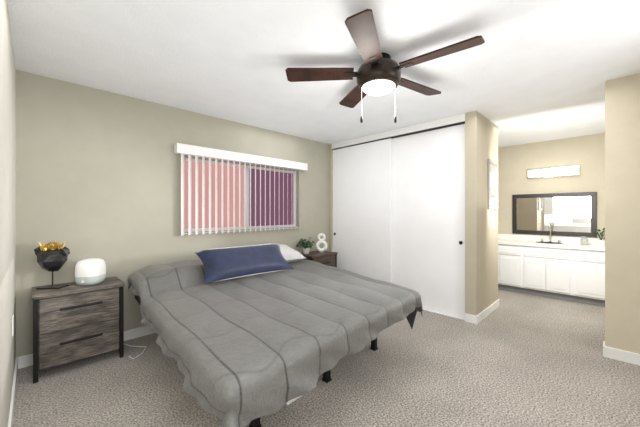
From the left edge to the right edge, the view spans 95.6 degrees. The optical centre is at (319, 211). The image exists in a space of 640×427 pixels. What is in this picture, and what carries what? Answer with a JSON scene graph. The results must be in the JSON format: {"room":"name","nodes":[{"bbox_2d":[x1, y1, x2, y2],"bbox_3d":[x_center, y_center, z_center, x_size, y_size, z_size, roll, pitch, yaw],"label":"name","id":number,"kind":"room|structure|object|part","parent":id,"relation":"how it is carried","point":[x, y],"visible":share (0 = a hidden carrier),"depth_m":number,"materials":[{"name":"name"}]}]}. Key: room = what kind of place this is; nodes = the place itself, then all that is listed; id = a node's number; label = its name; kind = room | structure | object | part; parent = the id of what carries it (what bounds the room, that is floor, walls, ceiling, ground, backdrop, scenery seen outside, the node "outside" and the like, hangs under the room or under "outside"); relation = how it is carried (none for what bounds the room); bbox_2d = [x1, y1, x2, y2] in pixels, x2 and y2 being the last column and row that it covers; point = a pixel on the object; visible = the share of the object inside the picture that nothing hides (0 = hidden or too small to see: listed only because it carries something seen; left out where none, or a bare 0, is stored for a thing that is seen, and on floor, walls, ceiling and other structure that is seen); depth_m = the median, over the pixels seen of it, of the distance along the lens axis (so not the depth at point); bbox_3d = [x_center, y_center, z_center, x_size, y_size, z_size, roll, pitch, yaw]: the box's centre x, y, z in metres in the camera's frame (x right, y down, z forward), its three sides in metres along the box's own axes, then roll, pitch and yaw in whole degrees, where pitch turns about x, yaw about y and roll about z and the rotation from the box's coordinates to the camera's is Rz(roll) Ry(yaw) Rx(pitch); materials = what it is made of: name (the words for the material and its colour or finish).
{"room":"bedroom","nodes":[
{"label":"bedroom","id":0,"kind":"room"},
{"bbox_2d":[0,0,15,426],"bbox_3d":[-0.937,0.060,0.719,0.120,2.440,4.740,0,0,-45],"label":"wall","id":1,"kind":"structure","parent":0,"point":[7,203],"depth_m":1.60,"materials":[{"name":"white paint"}]},
{"bbox_2d":[12,315,13,335],"bbox_3d":[-2.059,0.760,1.944,0.006,0.120,0.080,0,0,-45],"label":"outlet","id":2,"kind":"object","parent":1,"relation":"attached to","point":[12,325],"visible":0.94,"depth_m":1.94,"materials":[{"name":"white plastic"}]},
{"bbox_2d":[8,357,19,426],"bbox_3d":[-0.888,1.232,0.767,0.016,0.095,4.500,0,0,-45],"label":"baseboard","id":3,"kind":"structure","parent":1,"relation":"attached to","point":[17,362],"depth_m":1.92,"materials":[{"name":"white wood"}]},
{"bbox_2d":[16,70,328,357],"bbox_3d":[-0.326,0.060,4.573,6.170,2.440,0.120,0,0,-45],"label":"wall","id":4,"kind":"structure","parent":0,"point":[98,173],"depth_m":2.85,"materials":[{"name":"beige paint"}]},
{"bbox_2d":[20,326,155,367],"bbox_3d":[-1.145,1.232,3.667,3.670,0.095,0.016,0,0,-45],"label":"baseboard","id":5,"kind":"structure","parent":4,"relation":"attached to","point":[27,360],"depth_m":2.90,"materials":[{"name":"white wood"}]},
{"bbox_2d":[184,157,297,231],"bbox_3d":[-0.986,-0.200,3.896,1.720,0.860,0.084,0,0,-45],"label":"window","id":6,"kind":"structure","parent":4,"relation":"in","point":[289,198],"depth_m":3.89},
{"bbox_2d":[174,143,307,235],"bbox_3d":[-0.904,-0.245,3.849,1.910,1.010,0.093,0,0,-45],"label":"vertical blinds","id":7,"kind":"object","parent":4,"relation":"attached to","point":[182,150],"visible":0.98,"depth_m":3.54,"materials":[{"name":"plastic"}]},
{"bbox_2d":[329,144,332,251],"bbox_3d":[0.217,0.060,4.984,0.120,2.440,0.060,0,0,-45],"label":"door frame","id":8,"kind":"structure","parent":4,"relation":"attached to","point":[330,199],"depth_m":4.94,"materials":[{"name":"beige paint"}]},
{"bbox_2d":[332,113,464,319],"bbox_3d":[0.987,0.060,4.199,0.110,2.440,2.140,0,0,-45],"label":"closet doors","id":9,"kind":"structure","parent":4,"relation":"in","point":[398,206],"depth_m":3.98,"materials":[{"name":"white wood"}]},
{"bbox_2d":[7,0,639,147],"bbox_3d":[1.256,-1.210,2.889,6.450,0.100,4.900,0,0,-45],"label":"ceiling","id":10,"kind":"structure","parent":0,"point":[530,71],"depth_m":2.16,"materials":[{"name":"white paint"}]},
{"bbox_2d":[285,9,484,122],"bbox_3d":[0.479,-0.917,2.188,1.356,0.485,1.341,0,0,-45],"label":"ceiling fan","id":11,"kind":"object","parent":10,"relation":"hanging from","point":[378,73],"visible":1,"depth_m":2.07,"materials":[{"name":"brown wood"}]},
{"bbox_2d":[12,289,639,426],"bbox_3d":[1.256,1.330,2.889,6.450,0.100,4.900,0,0,-45],"label":"floor","id":12,"kind":"structure","parent":0,"point":[515,359],"depth_m":2.17,"materials":[{"name":"beige carpet"}]},
{"bbox_2d":[32,276,124,383],"bbox_3d":[-2.059,0.953,2.486,0.582,0.655,0.370,0,0,-45],"label":"nightstand","id":13,"kind":"object","parent":12,"relation":"on","point":[73,321],"visible":1,"depth_m":2.34,"materials":[{"name":"brown wood"}]},
{"bbox_2d":[34,240,69,288],"bbox_3d":[-2.208,0.427,2.389,0.213,0.394,0.202,0,0,-45],"label":"sculpture","id":14,"kind":"object","parent":13,"relation":"on","point":[52,256],"visible":1,"depth_m":2.36,"materials":[{"name":"black metal"}]},
{"bbox_2d":[75,258,105,284],"bbox_3d":[-2.009,0.515,2.542,0.217,0.217,0.217,0,0,-45],"label":"diffuser","id":15,"kind":"object","parent":13,"relation":"on","point":[90,271],"visible":1,"depth_m":2.46,"materials":[{"name":"white plastic"}]},
{"bbox_2d":[124,344,146,358],"bbox_3d":[-1.726,1.128,2.711,0.167,0.296,0.447,0,0,-45],"label":"power cord","id":16,"kind":"object","parent":12,"relation":"on","point":[137,346],"visible":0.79,"depth_m":2.73,"materials":[{"name":"white plastic"}]},
{"bbox_2d":[128,244,422,426],"bbox_3d":[-0.399,0.820,2.704,2.253,0.920,2.410,0,0,-45],"label":"bed","id":17,"kind":"object","parent":12,"relation":"on","point":[251,334],"visible":1,"depth_m":1.86,"materials":[{"name":"grey fabric"}]},
{"bbox_2d":[285,386,315,404],"bbox_3d":[-0.242,1.189,2.151,0.320,0.182,0.396,0,0,-45],"label":"storage box","id":18,"kind":"object","parent":12,"relation":"on","point":[290,401],"visible":0.12,"depth_m":1.95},
{"bbox_2d":[301,251,337,266],"bbox_3d":[-0.054,0.955,4.462,0.552,0.650,0.380,0,0,-45],"label":"nightstand","id":19,"kind":"object","parent":12,"relation":"on","point":[328,258],"visible":0.27,"depth_m":4.38,"materials":[{"name":"brown wood"}]},
{"bbox_2d":[296,239,314,253],"bbox_3d":[-0.222,0.508,4.372,0.262,0.242,0.338,0,0,-45],"label":"potted plant","id":20,"kind":"object","parent":19,"relation":"on","point":[306,246],"visible":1,"depth_m":4.33,"materials":[{"name":"green plant"}]},
{"bbox_2d":[316,233,326,251],"bbox_3d":[0.024,0.480,4.554,0.190,0.298,0.055,0,0,-5],"label":"knot sculpture","id":21,"kind":"object","parent":19,"relation":"on","point":[319,242],"visible":1,"depth_m":4.53,"materials":[{"name":"white ceramic"}]},
{"bbox_2d":[498,246,521,292],"bbox_3d":[3.085,0.900,4.945,0.556,0.760,0.710,0,0,-45],"label":"base cabinet","id":22,"kind":"object","parent":12,"relation":"on","point":[509,257],"depth_m":4.62,"materials":[{"name":"white wood"}]},
{"bbox_2d":[522,246,569,300],"bbox_3d":[3.539,0.900,4.487,0.556,0.760,0.580,0,0,-45],"label":"base cabinet","id":23,"kind":"object","parent":12,"relation":"on","point":[545,270],"depth_m":4.30,"materials":[{"name":"white wood"}]},
{"bbox_2d":[498,238,604,249],"bbox_3d":[3.565,0.500,4.451,0.569,0.040,2.108,0,0,-45],"label":"countertop","id":24,"kind":"structure","parent":23,"relation":"on","point":[501,241],"depth_m":4.40,"materials":[{"name":"white stone"}]},
{"bbox_2d":[580,236,587,244],"bbox_3d":[3.890,0.420,4.272,0.080,0.118,0.080,0,0,-45],"label":"jar","id":25,"kind":"object","parent":24,"relation":"on","point":[583,240],"visible":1,"depth_m":4.25,"materials":[{"name":"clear glass"}]},
{"bbox_2d":[593,228,604,245],"bbox_3d":[4.003,0.352,4.130,0.272,0.255,0.144,0,0,-38],"label":"potted plant","id":26,"kind":"object","parent":24,"relation":"on","point":[600,242],"visible":0.9,"depth_m":4.12,"materials":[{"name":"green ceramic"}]},
{"bbox_2d":[570,250,604,306],"bbox_3d":[4.027,0.900,3.994,0.556,0.760,0.808,0,0,-45],"label":"base cabinet","id":27,"kind":"object","parent":12,"relation":"on","point":[572,269],"depth_m":3.98,"materials":[{"name":"white wood"}]},
{"bbox_2d":[465,111,497,315],"bbox_3d":[2.063,0.060,3.673,0.900,2.440,0.120,0,0,-45],"label":"wall","id":28,"kind":"structure","parent":0,"point":[481,234],"depth_m":3.40,"materials":[{"name":"beige paint"}]},
{"bbox_2d":[474,299,498,323],"bbox_3d":[2.109,1.232,3.627,0.926,0.095,0.016,0,0,-45],"label":"baseboard","id":29,"kind":"structure","parent":28,"relation":"attached to","point":[492,307],"depth_m":3.54,"materials":[{"name":"white wood"}]},
{"bbox_2d":[488,159,497,208],"bbox_3d":[2.234,-0.350,3.742,0.400,0.620,0.021,0,0,-45],"label":"framed picture","id":30,"kind":"object","parent":28,"relation":"attached to","point":[492,184],"visible":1,"depth_m":3.73,"materials":[{"name":"silver metal"}]},
{"bbox_2d":[498,133,604,238],"bbox_3d":[3.438,0.060,5.048,0.151,2.440,4.500,0,0,-45],"label":"wall","id":31,"kind":"structure","parent":0,"point":[586,153],"depth_m":4.65,"materials":[{"name":"beige paint"}]},
{"bbox_2d":[527,165,579,178],"bbox_3d":[3.712,-0.640,4.644,0.088,0.150,0.660,0,0,-45],"label":"sconce","id":32,"kind":"object","parent":31,"relation":"attached to","point":[555,171],"visible":1,"depth_m":4.61,"materials":[{"name":"white glass"}]},
{"bbox_3d":[3.725,0.035,4.671,0.030,0.670,1.060,0,0,-45],"label":"vanity mirror","id":33,"kind":"part","parent":31,"relation":"part of","materials":[{"name":"clear mirror"}]},
{"bbox_2d":[498,234,604,245],"bbox_3d":[3.759,0.435,4.643,0.024,0.090,2.108,0,0,-45],"label":"backsplash","id":34,"kind":"structure","parent":0,"relation":"attached to","point":[525,238],"depth_m":4.71,"materials":[{"name":"white stone"}]},
{"bbox_2d":[605,73,639,353],"bbox_3d":[2.964,0.060,2.208,0.120,2.440,1.130,0,0,-45],"label":"wall","id":35,"kind":"structure","parent":0,"point":[622,213],"depth_m":2.49,"materials":[{"name":"beige paint"}]},
{"bbox_2d":[603,344,639,365],"bbox_3d":[2.900,1.232,2.176,0.016,0.095,1.113,0,0,-45],"label":"baseboard","id":36,"kind":"structure","parent":35,"relation":"attached to","point":[608,352],"depth_m":2.49,"materials":[{"name":"white wood"}]}
]}

